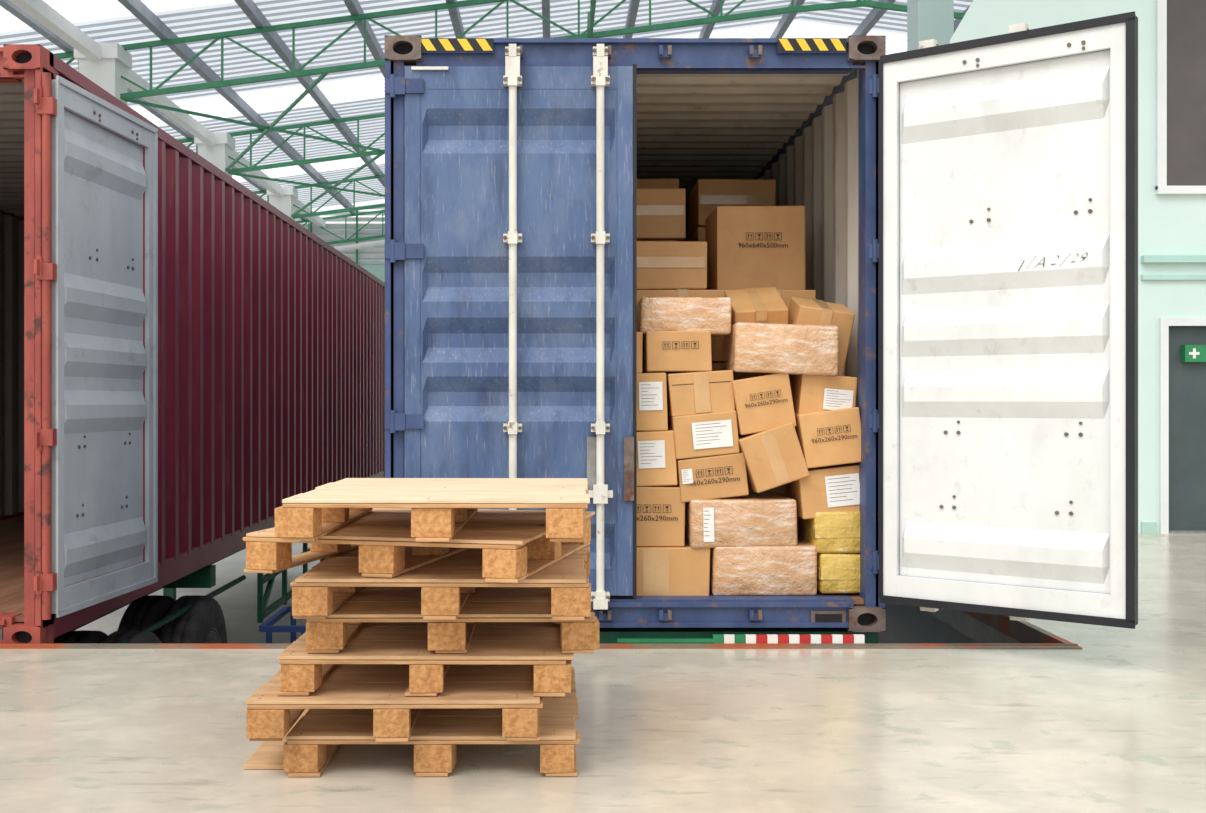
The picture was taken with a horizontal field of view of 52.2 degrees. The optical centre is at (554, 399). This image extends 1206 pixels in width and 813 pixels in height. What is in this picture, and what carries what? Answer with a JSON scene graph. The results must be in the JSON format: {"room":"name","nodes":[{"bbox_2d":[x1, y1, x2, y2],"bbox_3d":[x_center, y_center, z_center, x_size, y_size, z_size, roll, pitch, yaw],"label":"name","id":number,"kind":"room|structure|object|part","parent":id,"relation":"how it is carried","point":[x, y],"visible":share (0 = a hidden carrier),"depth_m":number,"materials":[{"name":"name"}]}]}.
{"room":"loading area","nodes":[
{"label":"loading area","id":0,"kind":"room"},
{"bbox_2d":[74,543,319,642],"bbox_3d":[0.000,2.555,26.000,80.000,0.050,68.000,0,0,0],"label":"ground","id":1,"kind":"structure","parent":0,"point":[238,603],"depth_m":15.45,"materials":[{"name":"concrete"}]},
{"bbox_2d":[74,42,131,104],"bbox_3d":[-7.600,-1.691,20.700,0.720,8.442,0.720,0,0,0],"label":"concrete column","id":2,"kind":"structure","parent":1,"relation":"on","point":[106,73],"depth_m":20.40,"materials":[{"name":"white paint"}]},
{"bbox_2d":[54,543,325,642],"bbox_3d":[-3.710,1.873,12.020,2.400,1.306,12.160,0,0,0],"label":"chassis","id":3,"kind":"object","parent":1,"relation":"on","point":[152,618],"visible":0.21,"depth_m":8.94,"materials":[{"name":"green paint"}]},
{"bbox_2d":[0,44,384,642],"bbox_3d":[-3.712,-0.255,12.028,2.803,2.930,12.265,0,0,0],"label":"shipping container","id":4,"kind":"object","parent":3,"relation":"on","point":[183,359],"visible":0.93,"depth_m":7.96,"materials":[{"name":"red metal"}]},
{"bbox_3d":[-2.409,-0.260,6.528,0.086,2.636,1.273,0,0,5],"label":"door","id":5,"kind":"part","parent":4,"relation":"part of","materials":[{"name":"grey paint"}]},
{"bbox_2d":[194,132,234,176],"bbox_3d":[-7.600,-1.691,27.500,0.720,8.442,0.720,0,0,0],"label":"concrete column","id":6,"kind":"structure","parent":1,"relation":"on","point":[217,154],"depth_m":27.20,"materials":[{"name":"white paint"}]},
{"bbox_2d":[259,606,305,642],"bbox_3d":[-1.750,2.055,9.000,0.640,0.950,0.844,0,0,0],"label":"guard rail","id":7,"kind":"object","parent":1,"relation":"on","point":[268,626],"visible":0.12,"depth_m":8.62,"materials":[{"name":"metal"}]},
{"bbox_2d":[267,186,297,220],"bbox_3d":[-7.600,-1.691,34.300,0.720,8.442,0.720,0,0,0],"label":"concrete column","id":8,"kind":"structure","parent":1,"relation":"on","point":[284,203],"depth_m":34.00,"materials":[{"name":"white paint"}]},
{"bbox_2d":[599,628,877,642],"bbox_3d":[0.390,1.833,12.060,2.400,1.386,12.160,0,0,0],"label":"chassis","id":9,"kind":"object","parent":1,"relation":"on","point":[606,635],"visible":0.02,"depth_m":6.05,"materials":[{"name":"green paint"}]},
{"bbox_2d":[385,11,1137,631],"bbox_3d":[0.840,-0.323,11.722,3.341,2.905,12.957,0,0,0],"label":"shipping container","id":10,"kind":"object","parent":9,"relation":"on","point":[972,205],"visible":0.76,"depth_m":6.00,"materials":[{"name":"metal"}]},
{"bbox_3d":[-0.216,-0.355,6.000,1.228,2.730,0.134,0,0,0],"label":"door","id":11,"kind":"part","parent":10,"relation":"part of","materials":[{"name":"blue paint"}]},
{"bbox_2d":[637,541,709,595],"bbox_3d":[0.504,0.865,6.350,0.545,0.258,0.427,0,0,0],"label":"cardboard box","id":12,"kind":"object","parent":10,"relation":"in","point":[661,571],"visible":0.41,"depth_m":6.14,"materials":[{"name":"brown cardboard"}]},
{"bbox_2d":[637,485,684,546],"bbox_3d":[0.475,0.584,6.349,0.356,0.304,0.408,0,0,0],"label":"cardboard box","id":13,"kind":"object","parent":12,"relation":"on","point":[660,509],"visible":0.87,"depth_m":6.15,"materials":[{"name":"brown cardboard"}]},
{"bbox_2d":[637,429,676,485],"bbox_3d":[0.448,0.296,6.347,0.331,0.288,0.407,0,0,0],"label":"cardboard box","id":14,"kind":"object","parent":13,"relation":"on","point":[656,456],"visible":0.7,"depth_m":6.15,"materials":[{"name":"brown cardboard"}]},
{"bbox_2d":[637,373,667,430],"bbox_3d":[0.405,0.011,6.348,0.315,0.291,0.408,-1,0,0],"label":"cardboard box","id":15,"kind":"object","parent":14,"relation":"on","point":[651,387],"visible":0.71,"depth_m":6.15,"materials":[{"name":"brown cardboard"}]},
{"bbox_2d":[637,332,642,372],"bbox_3d":[0.365,-0.237,6.369,0.154,0.217,0.409,0,0,0],"label":"cardboard box","id":16,"kind":"object","parent":15,"relation":"on","point":[639,334],"visible":0.2,"depth_m":6.17,"materials":[{"name":"brown cardboard"}]},
{"bbox_2d":[642,331,711,372],"bbox_3d":[0.620,-0.244,6.349,0.334,0.210,0.409,-1,0,0],"label":"cardboard box","id":17,"kind":"object","parent":15,"relation":"on","point":[663,351],"visible":0.94,"depth_m":6.15,"materials":[{"name":"brown cardboard"}]},
{"bbox_2d":[637,297,731,336],"bbox_3d":[0.657,-0.425,6.371,0.462,0.189,0.403,0,0,0],"label":"cardboard box","id":18,"kind":"object","parent":17,"relation":"on","point":[713,314],"visible":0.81,"depth_m":6.17,"materials":[{"name":"brown cardboard"}]},
{"bbox_2d":[685,493,797,548],"bbox_3d":[0.941,0.617,6.328,0.536,0.249,0.428,-1,0,0],"label":"cardboard box","id":19,"kind":"object","parent":12,"relation":"on","point":[753,519],"visible":0.92,"depth_m":6.12,"materials":[{"name":"brown paper"}]},
{"bbox_2d":[676,452,748,502],"bbox_3d":[0.791,0.390,6.338,0.354,0.253,0.409,0,0,0],"label":"cardboard box","id":20,"kind":"object","parent":19,"relation":"on","point":[716,476],"visible":0.94,"depth_m":6.14,"materials":[{"name":"brown cardboard"}]},
{"bbox_2d":[668,411,739,458],"bbox_3d":[0.754,0.175,6.337,0.336,0.244,0.409,0,0,-1],"label":"cardboard box","id":21,"kind":"object","parent":20,"relation":"on","point":[708,434],"visible":0.82,"depth_m":6.14,"materials":[{"name":"brown cardboard"}]},
{"bbox_2d":[666,370,734,416],"bbox_3d":[0.734,-0.034,6.350,0.337,0.240,0.406,0,0,0],"label":"cardboard box","id":22,"kind":"object","parent":21,"relation":"on","point":[693,393],"visible":0.81,"depth_m":6.15,"materials":[{"name":"brown cardboard"}]},
{"bbox_2d":[738,422,808,492],"bbox_3d":[1.089,0.287,6.269,0.350,0.358,0.347,0,0,0],"label":"cardboard box","id":23,"kind":"object","parent":19,"relation":"on","point":[774,457],"visible":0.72,"depth_m":6.10,"materials":[{"name":"brown cardboard"}]},
{"bbox_2d":[732,373,795,434],"bbox_3d":[1.046,0.017,6.306,0.321,0.316,0.364,0,0,0],"label":"cardboard box","id":24,"kind":"object","parent":23,"relation":"on","point":[763,402],"visible":0.97,"depth_m":6.13,"materials":[{"name":"brown cardboard"}]},
{"bbox_2d":[722,322,838,375],"bbox_3d":[1.150,-0.255,6.320,0.528,0.266,0.423,0,0,0],"label":"cardboard box","id":25,"kind":"object","parent":24,"relation":"on","point":[749,348],"visible":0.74,"depth_m":6.11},
{"bbox_2d":[724,287,787,324],"bbox_3d":[1.046,-0.469,6.406,0.285,0.264,0.367,0,0,-2],"label":"cardboard box","id":26,"kind":"object","parent":25,"relation":"on","point":[751,305],"visible":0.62,"depth_m":6.29,"materials":[{"name":"brown cardboard"}]},
{"bbox_2d":[795,407,860,467],"bbox_3d":[1.379,0.190,6.289,0.332,0.308,0.368,0,0,0],"label":"cardboard box","id":27,"kind":"object","parent":23,"relation":"on","point":[830,437],"visible":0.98,"depth_m":6.11,"materials":[{"name":"brown cardboard"}]},
{"bbox_2d":[789,375,856,413],"bbox_3d":[1.369,-0.004,6.348,0.300,0.269,0.370,0,0,0],"label":"cardboard box","id":28,"kind":"object","parent":27,"relation":"on","point":[810,393],"visible":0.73,"depth_m":6.17,"materials":[{"name":"brown cardboard"}]},
{"bbox_2d":[788,297,854,375],"bbox_3d":[1.349,-0.323,6.366,0.335,0.438,0.380,0,0,2],"label":"cardboard box","id":29,"kind":"object","parent":28,"relation":"on","point":[801,310],"visible":0.48,"depth_m":6.20,"materials":[{"name":"brown cardboard"}]},
{"bbox_2d":[709,537,816,595],"bbox_3d":[1.047,0.851,6.330,0.522,0.254,0.423,0,0,0],"label":"cardboard box","id":30,"kind":"object","parent":10,"relation":"in","point":[756,570],"visible":0.74,"depth_m":6.12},
{"bbox_2d":[797,516,798,536],"bbox_3d":[1.200,0.782,6.929,0.446,0.393,0.509,0,0,0],"label":"cardboard box","id":31,"kind":"object","parent":10,"relation":"in","point":[797,516],"visible":0.02,"depth_m":6.68,"materials":[{"name":"brown cardboard"}]},
{"bbox_2d":[738,434,787,495],"bbox_3d":[1.199,0.386,6.929,0.444,0.390,0.508,0,0,0],"label":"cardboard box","id":32,"kind":"object","parent":31,"relation":"on","point":[782,489],"visible":0.02,"depth_m":6.68,"materials":[{"name":"brown cardboard"}]},
{"bbox_2d":[733,374,760,379],"bbox_3d":[1.199,-0.008,6.929,0.446,0.393,0.509,0,0,0],"label":"cardboard box","id":33,"kind":"object","parent":32,"relation":"on","point":[735,376],"visible":0.02,"depth_m":6.68,"materials":[{"name":"brown cardboard"}]},
{"bbox_2d":[778,290,815,308],"bbox_3d":[1.199,-0.404,6.929,0.443,0.390,0.509,0,0,0],"label":"cardboard box","id":34,"kind":"object","parent":33,"relation":"on","point":[786,295],"visible":0.12,"depth_m":6.68,"materials":[{"name":"brown cardboard"}]},
{"bbox_2d":[705,206,804,289],"bbox_3d":[1.157,-0.849,7.148,0.506,0.485,0.507,0,0,0],"label":"cardboard box","id":35,"kind":"object","parent":34,"relation":"on","point":[748,246],"visible":0.92,"depth_m":6.90,"materials":[{"name":"brown cardboard"}]},
{"bbox_2d":[817,553,859,593],"bbox_3d":[1.460,0.866,6.329,0.284,0.204,0.408,0,0,0],"label":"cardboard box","id":36,"kind":"object","parent":10,"relation":"in","point":[836,572],"visible":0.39,"depth_m":6.13,"materials":[{"name":"yellow plastic"}]},
{"bbox_2d":[799,511,859,552],"bbox_3d":[1.444,0.657,6.329,0.314,0.218,0.407,-1,0,0],"label":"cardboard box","id":37,"kind":"object","parent":36,"relation":"on","point":[839,531],"visible":0.48,"depth_m":6.13,"materials":[{"name":"yellow plastic"}]},
{"bbox_2d":[787,463,859,518],"bbox_3d":[1.397,0.459,6.317,0.363,0.274,0.368,0,0,0],"label":"cardboard box","id":38,"kind":"object","parent":37,"relation":"on","point":[834,488],"visible":0.75,"depth_m":6.14,"materials":[{"name":"brown cardboard"}]},
{"bbox_3d":[2.022,-0.358,5.664,1.224,2.730,0.134,0,0,37],"label":"door","id":39,"kind":"part","parent":10,"relation":"part of","materials":[{"name":"white paint"}]},
{"bbox_3d":[0.690,0.782,6.909,0.546,0.392,0.509,0,0,0],"label":"cardboard box","id":40,"kind":"object","parent":10,"relation":"in","visible":0},
{"bbox_3d":[0.690,0.386,6.909,0.547,0.390,0.509,0,0,0],"label":"cardboard box","id":41,"kind":"object","parent":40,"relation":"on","visible":0},
{"bbox_2d":[666,363,722,374],"bbox_3d":[0.690,-0.009,6.909,0.545,0.390,0.509,0,0,0],"label":"cardboard box","id":42,"kind":"object","parent":41,"relation":"on","point":[715,366],"visible":0.06,"depth_m":6.66,"materials":[{"name":"brown cardboard"}]},
{"bbox_2d":[637,289,726,362],"bbox_3d":[0.690,-0.403,6.909,0.544,0.392,0.509,0,0,0],"label":"cardboard box","id":43,"kind":"object","parent":42,"relation":"on","point":[717,343],"visible":0.14,"depth_m":6.66,"materials":[{"name":"brown cardboard"}]},
{"bbox_2d":[637,241,706,289],"bbox_3d":[0.550,-0.736,6.969,0.565,0.265,0.507,0,0,0],"label":"cardboard box","id":44,"kind":"object","parent":43,"relation":"on","point":[661,265],"visible":0.46,"depth_m":6.72,"materials":[{"name":"brown cardboard"}]},
{"bbox_3d":[0.251,0.719,7.851,0.605,0.518,1.206,0,0,0],"label":"cardboard box","id":45,"kind":"object","parent":10,"relation":"in","visible":0},
{"bbox_3d":[0.253,0.188,7.847,0.603,0.520,1.201,0,0,0],"label":"cardboard box","id":46,"kind":"object","parent":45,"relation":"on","visible":0},
{"bbox_3d":[0.251,-0.340,7.850,0.605,0.517,1.205,0,0,0],"label":"cardboard box","id":47,"kind":"object","parent":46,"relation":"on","visible":0},
{"bbox_2d":[637,179,678,187],"bbox_3d":[0.500,-1.021,8.199,0.605,0.808,0.608,0,0,0],"label":"cardboard box","id":48,"kind":"object","parent":47,"relation":"on","point":[641,183],"visible":0.1,"depth_m":7.90,"materials":[{"name":"brown cardboard"}]},
{"bbox_3d":[0.451,-0.905,7.500,0.563,0.075,0.505,0,0,0],"label":"cardboard box","id":49,"kind":"object","parent":47,"relation":"on","visible":0},
{"bbox_2d":[637,188,685,240],"bbox_3d":[0.479,-1.101,7.499,0.585,0.295,0.508,0,0,0],"label":"cardboard box","id":50,"kind":"object","parent":49,"relation":"on","point":[661,212],"visible":0.34,"depth_m":7.25,"materials":[{"name":"brown cardboard"}]},
{"bbox_3d":[0.900,0.718,7.851,0.604,0.521,1.206,0,0,0],"label":"cardboard box","id":51,"kind":"object","parent":10,"relation":"in","visible":0},
{"bbox_3d":[0.899,0.188,7.850,0.605,0.522,1.206,0,0,0],"label":"cardboard box","id":52,"kind":"object","parent":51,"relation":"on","visible":0},
{"bbox_3d":[0.900,-0.343,7.850,0.606,0.519,1.205,0,0,0],"label":"cardboard box","id":53,"kind":"object","parent":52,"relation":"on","visible":0},
{"bbox_2d":[688,227,705,289],"bbox_3d":[1.169,-0.861,8.199,0.505,0.506,0.609,0,0,0],"label":"cardboard box","id":54,"kind":"object","parent":53,"relation":"on","point":[699,234],"visible":0.16,"depth_m":7.90,"materials":[{"name":"brown cardboard"}]},
{"bbox_2d":[688,179,775,236],"bbox_3d":[1.171,-1.269,8.199,0.504,0.305,0.608,0,0,0],"label":"cardboard box","id":55,"kind":"object","parent":54,"relation":"on","point":[706,195],"visible":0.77,"depth_m":7.90,"materials":[{"name":"brown cardboard"}]},
{"bbox_2d":[907,0,953,50],"bbox_3d":[4.209,-2.045,13.800,0.500,9.150,0.500,0,0,0],"label":"column","id":56,"kind":"structure","parent":1,"relation":"on","point":[926,19],"depth_m":13.60,"materials":[{"name":"paint"}]},
{"bbox_2d":[295,207,384,281],"bbox_3d":[0.000,-2.545,40.375,44.000,10.150,0.450,0,0,0],"label":"wall","id":57,"kind":"structure","parent":0,"point":[372,259],"depth_m":40.34,"materials":[{"name":"green paint"}]},
{"bbox_2d":[0,0,969,219],"bbox_3d":[0.640,-6.053,24.150,40.140,3.320,32.300,0,0,0],"label":"roof","id":58,"kind":"structure","parent":0,"point":[137,8],"depth_m":23.05,"materials":[{"name":"metal"}]},
{"bbox_2d":[9,0,325,227],"bbox_3d":[-7.600,-5.742,24.100,0.200,0.220,32.200,0,0,0],"label":"beam","id":59,"kind":"structure","parent":58,"relation":"attached to","point":[39,10],"depth_m":22.10,"materials":[{"name":"white paint"}]},
{"bbox_2d":[178,113,384,173],"bbox_3d":[0.997,-5.470,27.500,42.028,4.123,0.085,0,0,0],"label":"roof truss","id":60,"kind":"object","parent":58,"relation":"attached to","point":[369,153],"depth_m":27.46,"materials":[{"name":"green metal"}]},
{"bbox_2d":[252,174,384,218],"bbox_3d":[0.997,-5.470,34.300,42.028,4.123,0.085,0,0,0],"label":"roof truss","id":61,"kind":"object","parent":58,"relation":"attached to","point":[351,180],"depth_m":34.27,"materials":[{"name":"green metal"}]},
{"bbox_2d":[296,210,384,244],"bbox_3d":[0.997,-5.470,40.000,42.028,4.123,0.085,0,0,0],"label":"roof truss","id":62,"kind":"object","parent":58,"relation":"attached to","point":[346,240],"depth_m":39.96,"materials":[{"name":"green metal"}]},
{"bbox_2d":[334,240,384,251],"bbox_3d":[-1.000,-5.320,37.000,12.186,1.577,0.178,0,0,9],"label":"beam","id":63,"kind":"structure","parent":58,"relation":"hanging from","point":[380,242],"depth_m":37.76,"materials":[{"name":"white paint"}]},
{"bbox_2d":[124,0,595,216],"bbox_3d":[-3.396,-5.979,27.600,8.053,1.832,27.622,0,0,0],"label":"roof truss","id":64,"kind":"structure","parent":58,"relation":"attached to","point":[591,15],"depth_m":24.60,"materials":[{"name":"green metal"}]},
{"bbox_2d":[54,0,965,99],"bbox_3d":[0.997,-5.470,20.700,42.028,4.123,0.085,0,0,0],"label":"roof truss","id":65,"kind":"object","parent":58,"relation":"attached to","point":[299,72],"depth_m":20.66,"materials":[{"name":"green metal"}]},
{"bbox_2d":[0,0,972,211],"bbox_3d":[1.000,-6.170,24.315,42.000,3.300,32.630,0,0,0],"label":"ceiling","id":66,"kind":"structure","parent":0,"point":[359,92],"depth_m":23.55,"materials":[{"name":"white metal"}]},
{"bbox_2d":[0,533,1205,812],"bbox_3d":[0.000,1.855,8.000,32.000,1.350,32.000,0,0,0],"label":"floor","id":67,"kind":"structure","parent":0,"point":[1116,723],"depth_m":4.40,"materials":[{"name":"concrete"}]},
{"bbox_2d":[243,709,308,768],"bbox_3d":[-0.925,1.172,4.400,0.140,0.014,0.950,0,0,0],"label":"plank","id":68,"kind":"object","parent":67,"relation":"on","point":[269,755],"visible":0.24,"depth_m":4.02,"materials":[{"name":"brown wood"}]},
{"bbox_2d":[283,667,579,776],"bbox_3d":[-0.386,1.116,4.360,0.937,0.125,1.035,0,0,0],"label":"wooden pallet","id":69,"kind":"object","parent":67,"relation":"on","point":[311,744],"visible":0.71,"depth_m":3.89,"materials":[{"name":"brown wood"}]},
{"bbox_2d":[246,664,542,741],"bbox_3d":[-0.501,0.990,4.301,0.920,0.125,1.042,0,0,-1],"label":"wooden pallet","id":70,"kind":"object","parent":69,"relation":"on","point":[381,688],"visible":0.58,"depth_m":3.82,"materials":[{"name":"brown wood"}]},
{"bbox_2d":[277,622,573,696],"bbox_3d":[-0.403,0.863,4.350,0.933,0.125,1.032,0,0,1],"label":"wooden pallet","id":71,"kind":"object","parent":70,"relation":"on","point":[537,644],"visible":0.62,"depth_m":3.87,"materials":[{"name":"brown wood"}]},
{"bbox_2d":[306,587,598,652],"bbox_3d":[-0.331,0.737,4.380,0.935,0.125,1.030,0,0,0],"label":"wooden pallet","id":72,"kind":"object","parent":71,"relation":"on","point":[331,634],"visible":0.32,"depth_m":3.88,"materials":[{"name":"brown wood"}]},
{"bbox_2d":[290,545,590,619],"bbox_3d":[-0.340,0.610,4.268,0.934,0.125,1.023,0,0,1],"label":"wooden pallet","id":73,"kind":"object","parent":72,"relation":"on","point":[446,584],"visible":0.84,"depth_m":3.77,"materials":[{"name":"brown wood"}]},
{"bbox_2d":[243,508,594,582],"bbox_3d":[-0.418,0.484,4.272,0.928,0.125,1.029,0,0,14],"label":"wooden pallet","id":74,"kind":"object","parent":73,"relation":"on","point":[516,546],"visible":0.67,"depth_m":3.90,"materials":[{"name":"brown wood"}]},
{"bbox_2d":[275,478,589,541],"bbox_3d":[-0.354,0.357,4.148,0.936,0.125,1.030,0,0,1],"label":"wooden pallet","id":75,"kind":"object","parent":74,"relation":"on","point":[440,507],"visible":1,"depth_m":3.69,"materials":[{"name":"brown wood"}]},
{"bbox_2d":[0,611,1081,648],"bbox_3d":[-6.750,1.234,14.915,18.500,0.132,18.170,0,0,0],"label":"loading dock edge","id":76,"kind":"structure","parent":67,"relation":"attached to","point":[1030,636],"depth_m":5.88,"materials":[{"name":"metal"}]},
{"bbox_2d":[617,634,864,642],"bbox_3d":[0.150,1.185,5.920,2.700,0.110,0.040,0,0,0],"label":"strip","id":77,"kind":"object","parent":76,"relation":"attached to","point":[717,638],"visible":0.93,"depth_m":5.91,"materials":[{"name":"multicoloured"}]},
{"bbox_2d":[950,0,1205,532],"bbox_3d":[9.750,-2.235,17.450,12.500,7.329,13.100,0,0,0],"label":"wall","id":78,"kind":"structure","parent":0,"point":[1167,224],"depth_m":10.90,"materials":[{"name":"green paint"}]},
{"bbox_2d":[1141,522,1156,532],"bbox_3d":[10.597,1.130,10.890,10.807,0.100,0.020,0,0,0],"label":"baseboard","id":79,"kind":"structure","parent":78,"relation":"attached to","point":[1146,527],"depth_m":10.88,"materials":[{"name":"green paint"}]},
{"bbox_2d":[1141,255,1205,279],"bbox_3d":[10.597,-1.170,10.870,10.807,0.213,0.060,0,0,0],"label":"trim","id":80,"kind":"structure","parent":78,"relation":"attached to","point":[1145,258],"depth_m":10.84,"materials":[{"name":"green paint"}]},
{"bbox_2d":[1155,0,1205,194],"bbox_3d":[7.161,-2.860,10.905,3.680,2.078,0.110,0,0,0],"label":"window","id":81,"kind":"structure","parent":78,"relation":"in","point":[1180,25],"depth_m":10.94,"materials":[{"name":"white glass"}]},
{"bbox_2d":[1159,318,1205,533],"bbox_3d":[5.923,0.227,10.945,1.140,1.906,0.150,0,0,0],"label":"door","id":82,"kind":"structure","parent":78,"relation":"in","point":[1182,385],"depth_m":10.95,"materials":[{"name":"metal"}]},
{"bbox_2d":[1181,345,1205,361],"bbox_3d":[5.742,-0.412,10.912,0.337,0.151,0.075,0,0,0],"label":"sign","id":83,"kind":"object","parent":82,"relation":"attached to","point":[1189,353],"visible":1,"depth_m":10.88,"materials":[{"name":"green plastic"}]}
]}

